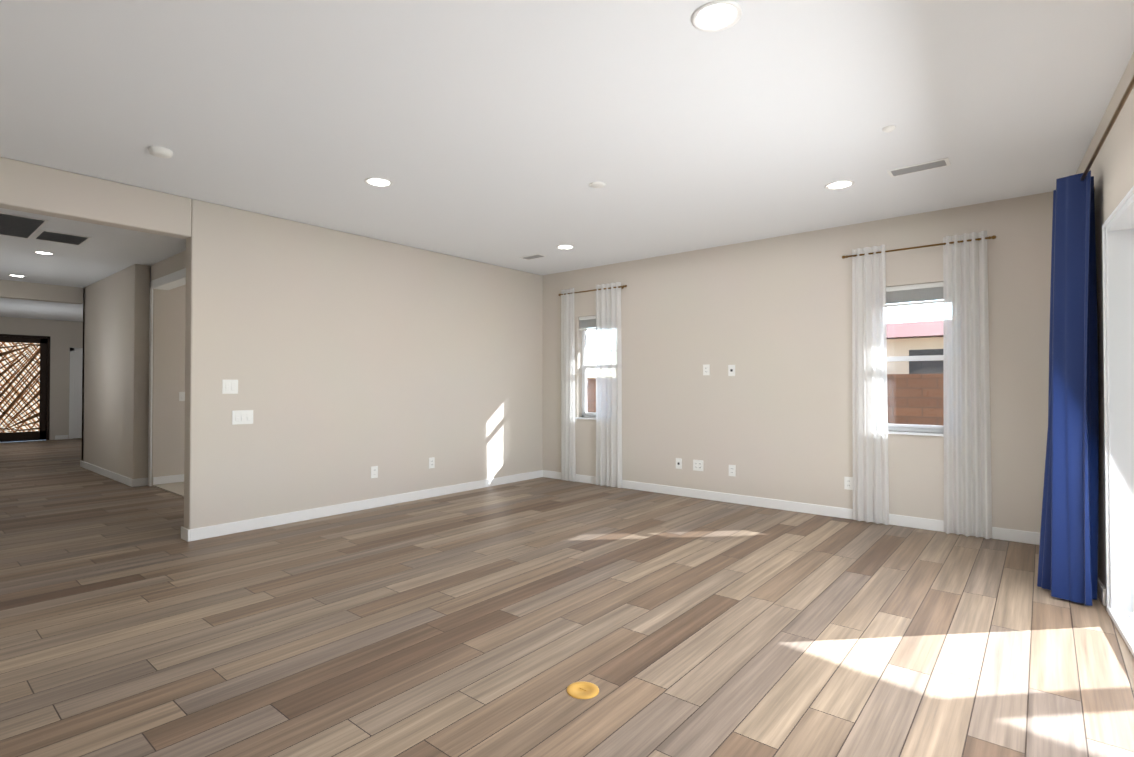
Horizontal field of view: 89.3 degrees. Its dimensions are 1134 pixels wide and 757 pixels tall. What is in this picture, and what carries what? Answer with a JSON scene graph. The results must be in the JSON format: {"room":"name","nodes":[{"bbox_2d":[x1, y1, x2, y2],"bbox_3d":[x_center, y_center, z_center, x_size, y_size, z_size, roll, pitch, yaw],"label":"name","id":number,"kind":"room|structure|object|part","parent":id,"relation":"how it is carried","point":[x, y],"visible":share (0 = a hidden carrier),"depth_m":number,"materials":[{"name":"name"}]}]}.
{"room":"living room","nodes":[
{"label":"living room","id":0,"kind":"room"},
{"bbox_2d":[0,317,50,439],"bbox_3d":[-12.616,0.020,12.249,0.180,2.740,2.350,-1,-1,40],"label":"wall","id":1,"kind":"structure","parent":0,"point":[8,325],"depth_m":12.80,"materials":[{"name":"paint"}]},
{"bbox_2d":[0,334,50,441],"bbox_3d":[-12.155,0.215,12.728,0.155,2.360,1.020,-1,-1,40],"label":"front door","id":2,"kind":"structure","parent":1,"relation":"in","point":[42,431],"depth_m":12.83,"materials":[{"name":"brown metal"}]},
{"bbox_2d":[0,342,39,432],"bbox_3d":[-12.149,0.193,12.724,0.010,1.985,0.690,-1,-1,40],"label":"grille","id":3,"kind":"object","parent":2,"relation":"attached to","point":[2,354],"visible":1,"depth_m":12.73,"materials":[{"name":"brown"}]},
{"bbox_2d":[69,348,82,438],"bbox_3d":[-9.670,0.329,12.186,4.430,2.120,0.640,-1,-1,40],"label":"door frame","id":4,"kind":"structure","parent":1,"relation":"attached to","point":[75,395],"depth_m":13.43,"materials":[{"name":"white"}]},
{"bbox_2d":[0,279,82,303],"bbox_3d":[-8.042,-1.280,8.224,0.180,0.240,1.690,-1,-1,40],"label":"header beam","id":5,"kind":"structure","parent":0,"point":[9,289],"depth_m":8.44,"materials":[{"name":"beige paint"}]},
{"bbox_2d":[81,265,132,477],"bbox_3d":[-6.328,-0.033,7.996,2.730,2.740,0.170,-1,-1,40],"label":"wall","id":6,"kind":"structure","parent":0,"point":[115,384],"depth_m":7.80,"materials":[{"name":"beige paint"}]},
{"bbox_2d":[55,435,1039,544],"bbox_3d":[-5.281,1.272,7.112,17.650,0.109,7.370,-1,-1,40],"label":"baseboard","id":7,"kind":"structure","parent":6,"relation":"attached to","point":[1006,534],"depth_m":5.74,"materials":[{"name":"white wood"}]},
{"bbox_2d":[129,264,185,485],"bbox_3d":[-4.067,-0.027,8.459,0.140,2.740,3.770,-1,-1,40],"label":"wall","id":8,"kind":"structure","parent":0,"point":[169,306],"depth_m":7.15,"materials":[{"name":"beige paint"}]},
{"bbox_2d":[179,392,184,400],"bbox_3d":[-4.905,0.229,7.326,0.012,0.118,0.075,-1,-1,40],"label":"light switch","id":9,"kind":"object","parent":8,"relation":"attached to","point":[181,396],"visible":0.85,"depth_m":7.32,"materials":[{"name":"white plastic"}]},
{"bbox_2d":[154,250,185,279],"bbox_3d":[-3.884,-0.055,6.157,3.080,2.740,0.140,-1,-1,40],"label":"wall","id":10,"kind":"structure","parent":0,"point":[170,265],"depth_m":6.70,"materials":[{"name":"beige paint"}]},
{"bbox_2d":[148,268,185,485],"bbox_3d":[-4.216,0.051,6.429,2.390,2.535,0.173,-1,-1,40],"label":"door frame","id":11,"kind":"structure","parent":10,"relation":"attached to","point":[176,279],"depth_m":7.07,"materials":[{"name":"white wood"}]},
{"bbox_2d":[0,157,542,529],"bbox_3d":[-2.795,-0.070,4.949,0.140,2.740,7.590,-1,-1,40],"label":"wall","id":12,"kind":"structure","parent":0,"point":[347,361],"depth_m":5.45,"materials":[{"name":"beige paint"}]},
{"bbox_2d":[222,380,237,393],"bbox_3d":[-2.816,0.068,4.802,0.012,0.118,0.121,-1,-1,40],"label":"light switch","id":13,"kind":"object","parent":12,"relation":"attached to","point":[229,386],"visible":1,"depth_m":4.80,"materials":[{"name":"white plastic"}]},
{"bbox_2d":[232,410,252,424],"bbox_3d":[-2.752,0.329,4.876,0.012,0.118,0.167,-1,-1,40],"label":"light switch","id":14,"kind":"object","parent":12,"relation":"attached to","point":[242,416],"visible":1,"depth_m":4.87,"materials":[{"name":"white plastic"}]},
{"bbox_2d":[371,466,377,477],"bbox_3d":[-1.956,0.951,5.832,0.008,0.118,0.075,-1,-1,40],"label":"electrical outlet","id":15,"kind":"object","parent":12,"relation":"attached to","point":[374,471],"visible":1,"depth_m":5.83,"materials":[{"name":"white plastic"}]},
{"bbox_2d":[429,457,434,468],"bbox_3d":[-1.502,0.938,6.378,0.008,0.118,0.075,-1,-1,40],"label":"electrical outlet","id":16,"kind":"object","parent":12,"relation":"attached to","point":[432,462],"visible":1,"depth_m":6.38,"materials":[{"name":"white plastic"}]},
{"bbox_2d":[0,438,1133,756],"bbox_3d":[-5.076,1.384,6.927,18.600,0.120,7.750,-1,-1,40],"label":"floor","id":17,"kind":"structure","parent":0,"point":[490,622],"depth_m":2.87,"materials":[{"name":"brown wood"}]},
{"bbox_2d":[153,482,183,496],"bbox_3d":[-2.773,1.324,7.480,3.080,0.014,3.600,-1,-1,40],"label":"carpet floor","id":18,"kind":"structure","parent":17,"relation":"on","point":[176,488],"depth_m":6.90,"materials":[{"name":"beige carpet"}]},
{"bbox_2d":[567,681,598,698],"bbox_3d":[0.065,1.265,2.333,0.132,0.006,0.132,-1,-1,40],"label":"electrical outlet","id":19,"kind":"object","parent":17,"relation":"on","point":[582,690],"visible":1,"depth_m":2.33,"materials":[{"name":"gold"}]},
{"bbox_2d":[0,0,1133,321],"bbox_3d":[-5.076,-1.490,6.962,18.600,0.150,7.750,-1,-1,40],"label":"ceiling","id":20,"kind":"structure","parent":0,"point":[500,132],"depth_m":3.17,"materials":[{"name":"white paint"}]},
{"bbox_2d":[8,274,26,276],"bbox_3d":[-7.513,-1.401,7.845,0.186,0.008,0.186,-1,-1,40],"label":"recessed light","id":21,"kind":"object","parent":20,"relation":"in","point":[12,275],"visible":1,"depth_m":7.82,"materials":[{"name":"white"}]},
{"bbox_2d":[0,212,48,238],"bbox_3d":[-5.236,-1.431,5.359,1.000,0.009,0.450,-1,-1,40],"label":"ceiling vent","id":22,"kind":"object","parent":20,"relation":"in","point":[13,225],"visible":0.98,"depth_m":5.36,"materials":[{"name":"black"}]},
{"bbox_2d":[33,251,54,254],"bbox_3d":[-5.917,-1.417,6.496,0.186,0.008,0.186,-1,-1,40],"label":"recessed light","id":23,"kind":"object","parent":20,"relation":"in","point":[43,253],"visible":0.96,"depth_m":6.49,"materials":[{"name":"white"}]},
{"bbox_2d":[32,230,91,245],"bbox_3d":[-5.130,-1.425,5.831,0.500,0.009,0.380,-1,-1,40],"label":"ceiling vent","id":24,"kind":"object","parent":20,"relation":"in","point":[58,237],"visible":0.98,"depth_m":5.80,"materials":[{"name":"black metal"}]},
{"bbox_2d":[148,146,172,157],"bbox_3d":[-2.591,-1.438,3.660,0.130,0.036,0.130,-1,-1,40],"label":"smoke detector","id":25,"kind":"object","parent":20,"relation":"attached to","point":[159,152],"visible":1,"depth_m":3.63,"materials":[{"name":"white plastic"}]},
{"bbox_2d":[364,177,392,186],"bbox_3d":[-1.388,-1.445,4.234,0.200,0.008,0.200,-1,-1,40],"label":"recessed light","id":26,"kind":"object","parent":20,"relation":"in","point":[379,182],"depth_m":4.22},
{"bbox_3d":[-1.388,-1.445,4.234,0.200,0.008,0.200,-1,-1,40],"label":"recessed ceiling light ring","id":27,"kind":"part","parent":26,"relation":"part of","materials":[{"name":"white plastic"}]},
{"bbox_2d":[519,254,546,259],"bbox_3d":[-0.395,-1.414,6.684,0.300,0.009,0.150,-1,-1,40],"label":"ceiling vent","id":28,"kind":"object","parent":20,"relation":"in","point":[534,256],"visible":0.96,"depth_m":6.65,"materials":[{"name":"white metal"}]},
{"bbox_2d":[556,245,574,249],"bbox_3d":[-0.017,-1.421,6.215,0.200,0.008,0.200,-1,-1,40],"label":"recessed light","id":29,"kind":"object","parent":20,"relation":"in","point":[565,245],"depth_m":6.21,"materials":[{"name":"white"}]},
{"bbox_3d":[-0.017,-1.420,6.215,0.152,0.007,0.152,-1,-1,40],"label":"recessed ceiling light lens","id":30,"kind":"part","parent":29,"relation":"part of","materials":[{"name":"white plastic"}]},
{"bbox_2d":[589,182,604,187],"bbox_3d":[0.227,-1.442,4.285,0.120,0.012,0.120,-1,-1,40],"label":"smoke detector","id":31,"kind":"object","parent":20,"relation":"attached to","point":[597,184],"visible":0.92,"depth_m":4.27,"materials":[{"name":"white plastic"}]},
{"bbox_2d":[691,0,741,31],"bbox_3d":[0.608,-1.468,2.332,0.200,0.008,0.200,-1,-1,40],"label":"recessed light","id":32,"kind":"object","parent":20,"relation":"in","point":[716,16],"depth_m":2.32,"materials":[{"name":"white plastic"}]},
{"bbox_3d":[0.608,-1.468,2.332,0.200,0.008,0.200,-1,-1,40],"label":"recessed ceiling light ring","id":33,"kind":"part","parent":32,"relation":"part of","materials":[{"name":"white plastic"}]},
{"bbox_2d":[825,180,853,189],"bbox_3d":[2.037,-1.444,4.291,0.200,0.008,0.200,-1,-1,40],"label":"recessed light","id":34,"kind":"object","parent":20,"relation":"in","point":[850,185],"depth_m":4.28,"materials":[{"name":"white"}]},
{"bbox_3d":[2.037,-1.444,4.291,0.152,0.007,0.152,-1,-1,40],"label":"recessed ceiling light lens","id":35,"kind":"part","parent":34,"relation":"part of","materials":[{"name":"white plastic"}]},
{"bbox_2d":[882,125,895,132],"bbox_3d":[1.877,-1.450,3.345,0.070,0.020,0.070,-1,-1,40],"label":"cap","id":36,"kind":"object","parent":20,"relation":"attached to","point":[890,128],"visible":0.98,"depth_m":3.33,"materials":[{"name":"white plastic"}]},
{"bbox_2d":[886,157,950,176],"bbox_3d":[2.417,-1.448,3.950,0.360,0.009,0.160,-1,-1,40],"label":"ceiling vent","id":37,"kind":"object","parent":20,"relation":"in","point":[923,166],"visible":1,"depth_m":3.94,"materials":[{"name":"white metal"}]},
{"bbox_2d":[542,191,1052,532],"bbox_3d":[-2.833,-0.008,10.001,18.150,2.740,0.180,-1,-1,40],"label":"wall","id":38,"kind":"structure","parent":0,"point":[770,319],"depth_m":5.70,"materials":[{"name":"beige paint"}]},
{"bbox_2d":[575,328,595,419],"bbox_3d":[0.413,-0.141,7.275,0.650,1.322,0.175,-1,-1,40],"label":"window","id":39,"kind":"structure","parent":38,"relation":"in","point":[584,368],"depth_m":7.45,"materials":[{"name":"white plastic"}]},
{"bbox_2d":[579,315,595,330],"bbox_3d":[0.404,-0.712,7.270,0.598,0.174,0.055,-1,-1,40],"label":"window blind","id":40,"kind":"object","parent":38,"relation":"attached to","point":[588,322],"visible":0.31,"depth_m":7.36,"materials":[{"name":"white plastic"}]},
{"bbox_2d":[558,285,626,295],"bbox_3d":[0.321,-1.102,7.223,1.074,0.030,0.090,-1,-1,40],"label":"curtain rod","id":41,"kind":"object","parent":38,"relation":"attached to","point":[623,286],"visible":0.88,"depth_m":7.16,"materials":[{"name":"gold metal"}]},
{"bbox_2d":[561,288,575,481],"bbox_3d":[0.016,0.079,7.428,0.242,2.478,0.074,-1,-1,40],"label":"sheer curtain","id":42,"kind":"object","parent":41,"relation":"hanging from","point":[568,463],"visible":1,"depth_m":7.42,"materials":[{"name":"white fabric"}]},
{"bbox_2d":[596,282,621,487],"bbox_3d":[0.496,0.074,7.027,0.407,2.478,0.076,-1,-1,40],"label":"sheer curtain","id":43,"kind":"object","parent":41,"relation":"hanging from","point":[608,396],"visible":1,"depth_m":7.01,"materials":[{"name":"white fabric"}]},
{"bbox_2d":[676,458,681,468],"bbox_3d":[1.259,0.959,6.472,0.075,0.118,0.010,-1,-1,40],"label":"electrical outlet","id":44,"kind":"object","parent":38,"relation":"attached to","point":[678,463],"visible":1,"depth_m":6.47,"materials":[{"name":"white plastic"}]},
{"bbox_2d":[693,460,702,470],"bbox_3d":[1.444,0.957,6.319,0.121,0.118,0.008,-1,-1,40],"label":"electrical outlet","id":45,"kind":"object","parent":38,"relation":"attached to","point":[697,465],"visible":1,"depth_m":6.32,"materials":[{"name":"white plastic"}]},
{"bbox_2d":[703,364,709,374],"bbox_3d":[1.521,-0.094,6.268,0.075,0.118,0.008,-1,-1,40],"label":"outlet","id":46,"kind":"object","parent":38,"relation":"attached to","point":[706,369],"visible":1,"depth_m":6.26,"materials":[{"name":"white plastic"}]},
{"bbox_2d":[728,365,734,375],"bbox_3d":[1.744,-0.086,6.083,0.075,0.118,0.010,-1,-1,40],"label":"outlet","id":47,"kind":"object","parent":38,"relation":"attached to","point":[731,370],"visible":1,"depth_m":6.08,"materials":[{"name":"white plastic"}]},
{"bbox_2d":[729,465,735,476],"bbox_3d":[1.744,0.974,6.070,0.075,0.118,0.008,-1,-1,40],"label":"electrical outlet","id":48,"kind":"object","parent":38,"relation":"attached to","point":[732,470],"visible":1,"depth_m":6.06,"materials":[{"name":"white plastic"}]},
{"bbox_2d":[844,476,852,489],"bbox_3d":[2.622,0.975,5.342,0.075,0.118,0.008,-1,-1,40],"label":"electrical outlet","id":49,"kind":"object","parent":38,"relation":"attached to","point":[848,483],"visible":0.92,"depth_m":5.34,"materials":[{"name":"white plastic"}]},
{"bbox_2d":[886,282,942,306],"bbox_3d":[3.067,-0.739,5.062,0.598,0.174,0.055,-1,-1,40],"label":"window blind","id":50,"kind":"object","parent":38,"relation":"attached to","point":[915,294],"visible":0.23,"depth_m":5.05,"materials":[{"name":"white plastic"}]},
{"bbox_2d":[886,301,943,436],"bbox_3d":[3.076,-0.168,5.066,0.650,1.322,0.175,-1,-1,40],"label":"window","id":51,"kind":"structure","parent":38,"relation":"in","point":[922,430],"depth_m":5.08,"materials":[{"name":"clear glass"}]},
{"bbox_2d":[842,235,995,258],"bbox_3d":[3.015,-1.130,4.989,1.154,0.030,0.090,-1,-1,40],"label":"curtain rod","id":52,"kind":"object","parent":38,"relation":"attached to","point":[978,239],"visible":0.85,"depth_m":4.93,"materials":[{"name":"gold metal"}]},
{"bbox_2d":[852,245,888,524],"bbox_3d":[2.729,0.052,5.178,0.297,2.478,0.074,-1,-1,40],"label":"sheer curtain","id":53,"kind":"object","parent":52,"relation":"hanging from","point":[870,429],"visible":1,"depth_m":5.17,"materials":[{"name":"white fabric"}]},
{"bbox_2d":[943,231,991,538],"bbox_3d":[3.275,0.046,4.716,0.330,2.478,0.075,-1,-1,40],"label":"sheer curtain","id":54,"kind":"object","parent":52,"relation":"hanging from","point":[967,464],"visible":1,"depth_m":4.71,"materials":[{"name":"white fabric"}]},
{"bbox_2d":[1076,52,1133,588],"bbox_3d":[1.756,-0.115,1.311,0.160,2.740,8.000,0,-1,35],"label":"wall","id":55,"kind":"structure","parent":0,"point":[1112,169],"depth_m":3.19,"materials":[{"name":"beige paint"}]},
{"bbox_2d":[1037,75,1133,605],"bbox_3d":[1.994,0.032,2.035,0.292,2.435,3.964,0,-1,35],"label":"door curtain","id":56,"kind":"object","parent":55,"relation":"attached to","point":[1068,560],"visible":1,"depth_m":3.30,"materials":[{"name":"blue fabric"}]},
{"bbox_3d":[2.967,0.049,3.417,0.278,2.435,0.450,0,-1,35],"label":"navy panel","id":57,"kind":"part","parent":56,"relation":"part of","materials":[{"name":"blue fabric"}]},
{"bbox_2d":[1098,578,1105,605],"bbox_3d":[1.699,1.209,1.366,0.014,0.095,7.450,-1,-1,35],"label":"baseboard","id":58,"kind":"structure","parent":55,"relation":"attached to","point":[1101,593],"depth_m":3.27,"materials":[{"name":"white wood"}]},
{"bbox_2d":[1102,186,1133,656],"bbox_3d":[2.181,0.198,1.907,0.182,2.130,2.970,0,-1,35],"label":"sliding door","id":59,"kind":"structure","parent":55,"relation":"in","point":[1118,276],"depth_m":3.10,"materials":[{"name":"white glass"}]},
{"label":"outside","id":60,"kind":"structure","parent":0,"visible":0},
{"bbox_3d":[8.689,1.684,18.665,120.000,0.170,120.000,-1,-1,40],"label":"ground","id":61,"kind":"structure","parent":60,"visible":0},
{"bbox_2d":[587,374,943,425],"bbox_3d":[-3.749,0.620,2.113,30.000,1.550,22.620,-1,-1,40],"label":"fence","id":62,"kind":"object","parent":61,"relation":"on","point":[910,397],"depth_m":8.95,"materials":[{"name":"brown wood"}]},
{"bbox_2d":[887,337,942,373],"bbox_3d":[13.035,0.271,17.657,20.000,2.630,10.030,-1,-1,40],"label":"house","id":63,"kind":"structure","parent":61,"relation":"on","point":[909,367],"depth_m":14.62,"materials":[{"name":"beige"}]},
{"bbox_2d":[886,320,942,338],"bbox_3d":[13.045,-1.444,17.690,21.200,0.900,11.200,-1,-1,40],"label":"roof","id":64,"kind":"structure","parent":63,"relation":"on","point":[892,333],"depth_m":15.99,"materials":[{"name":"tile"}]}
]}

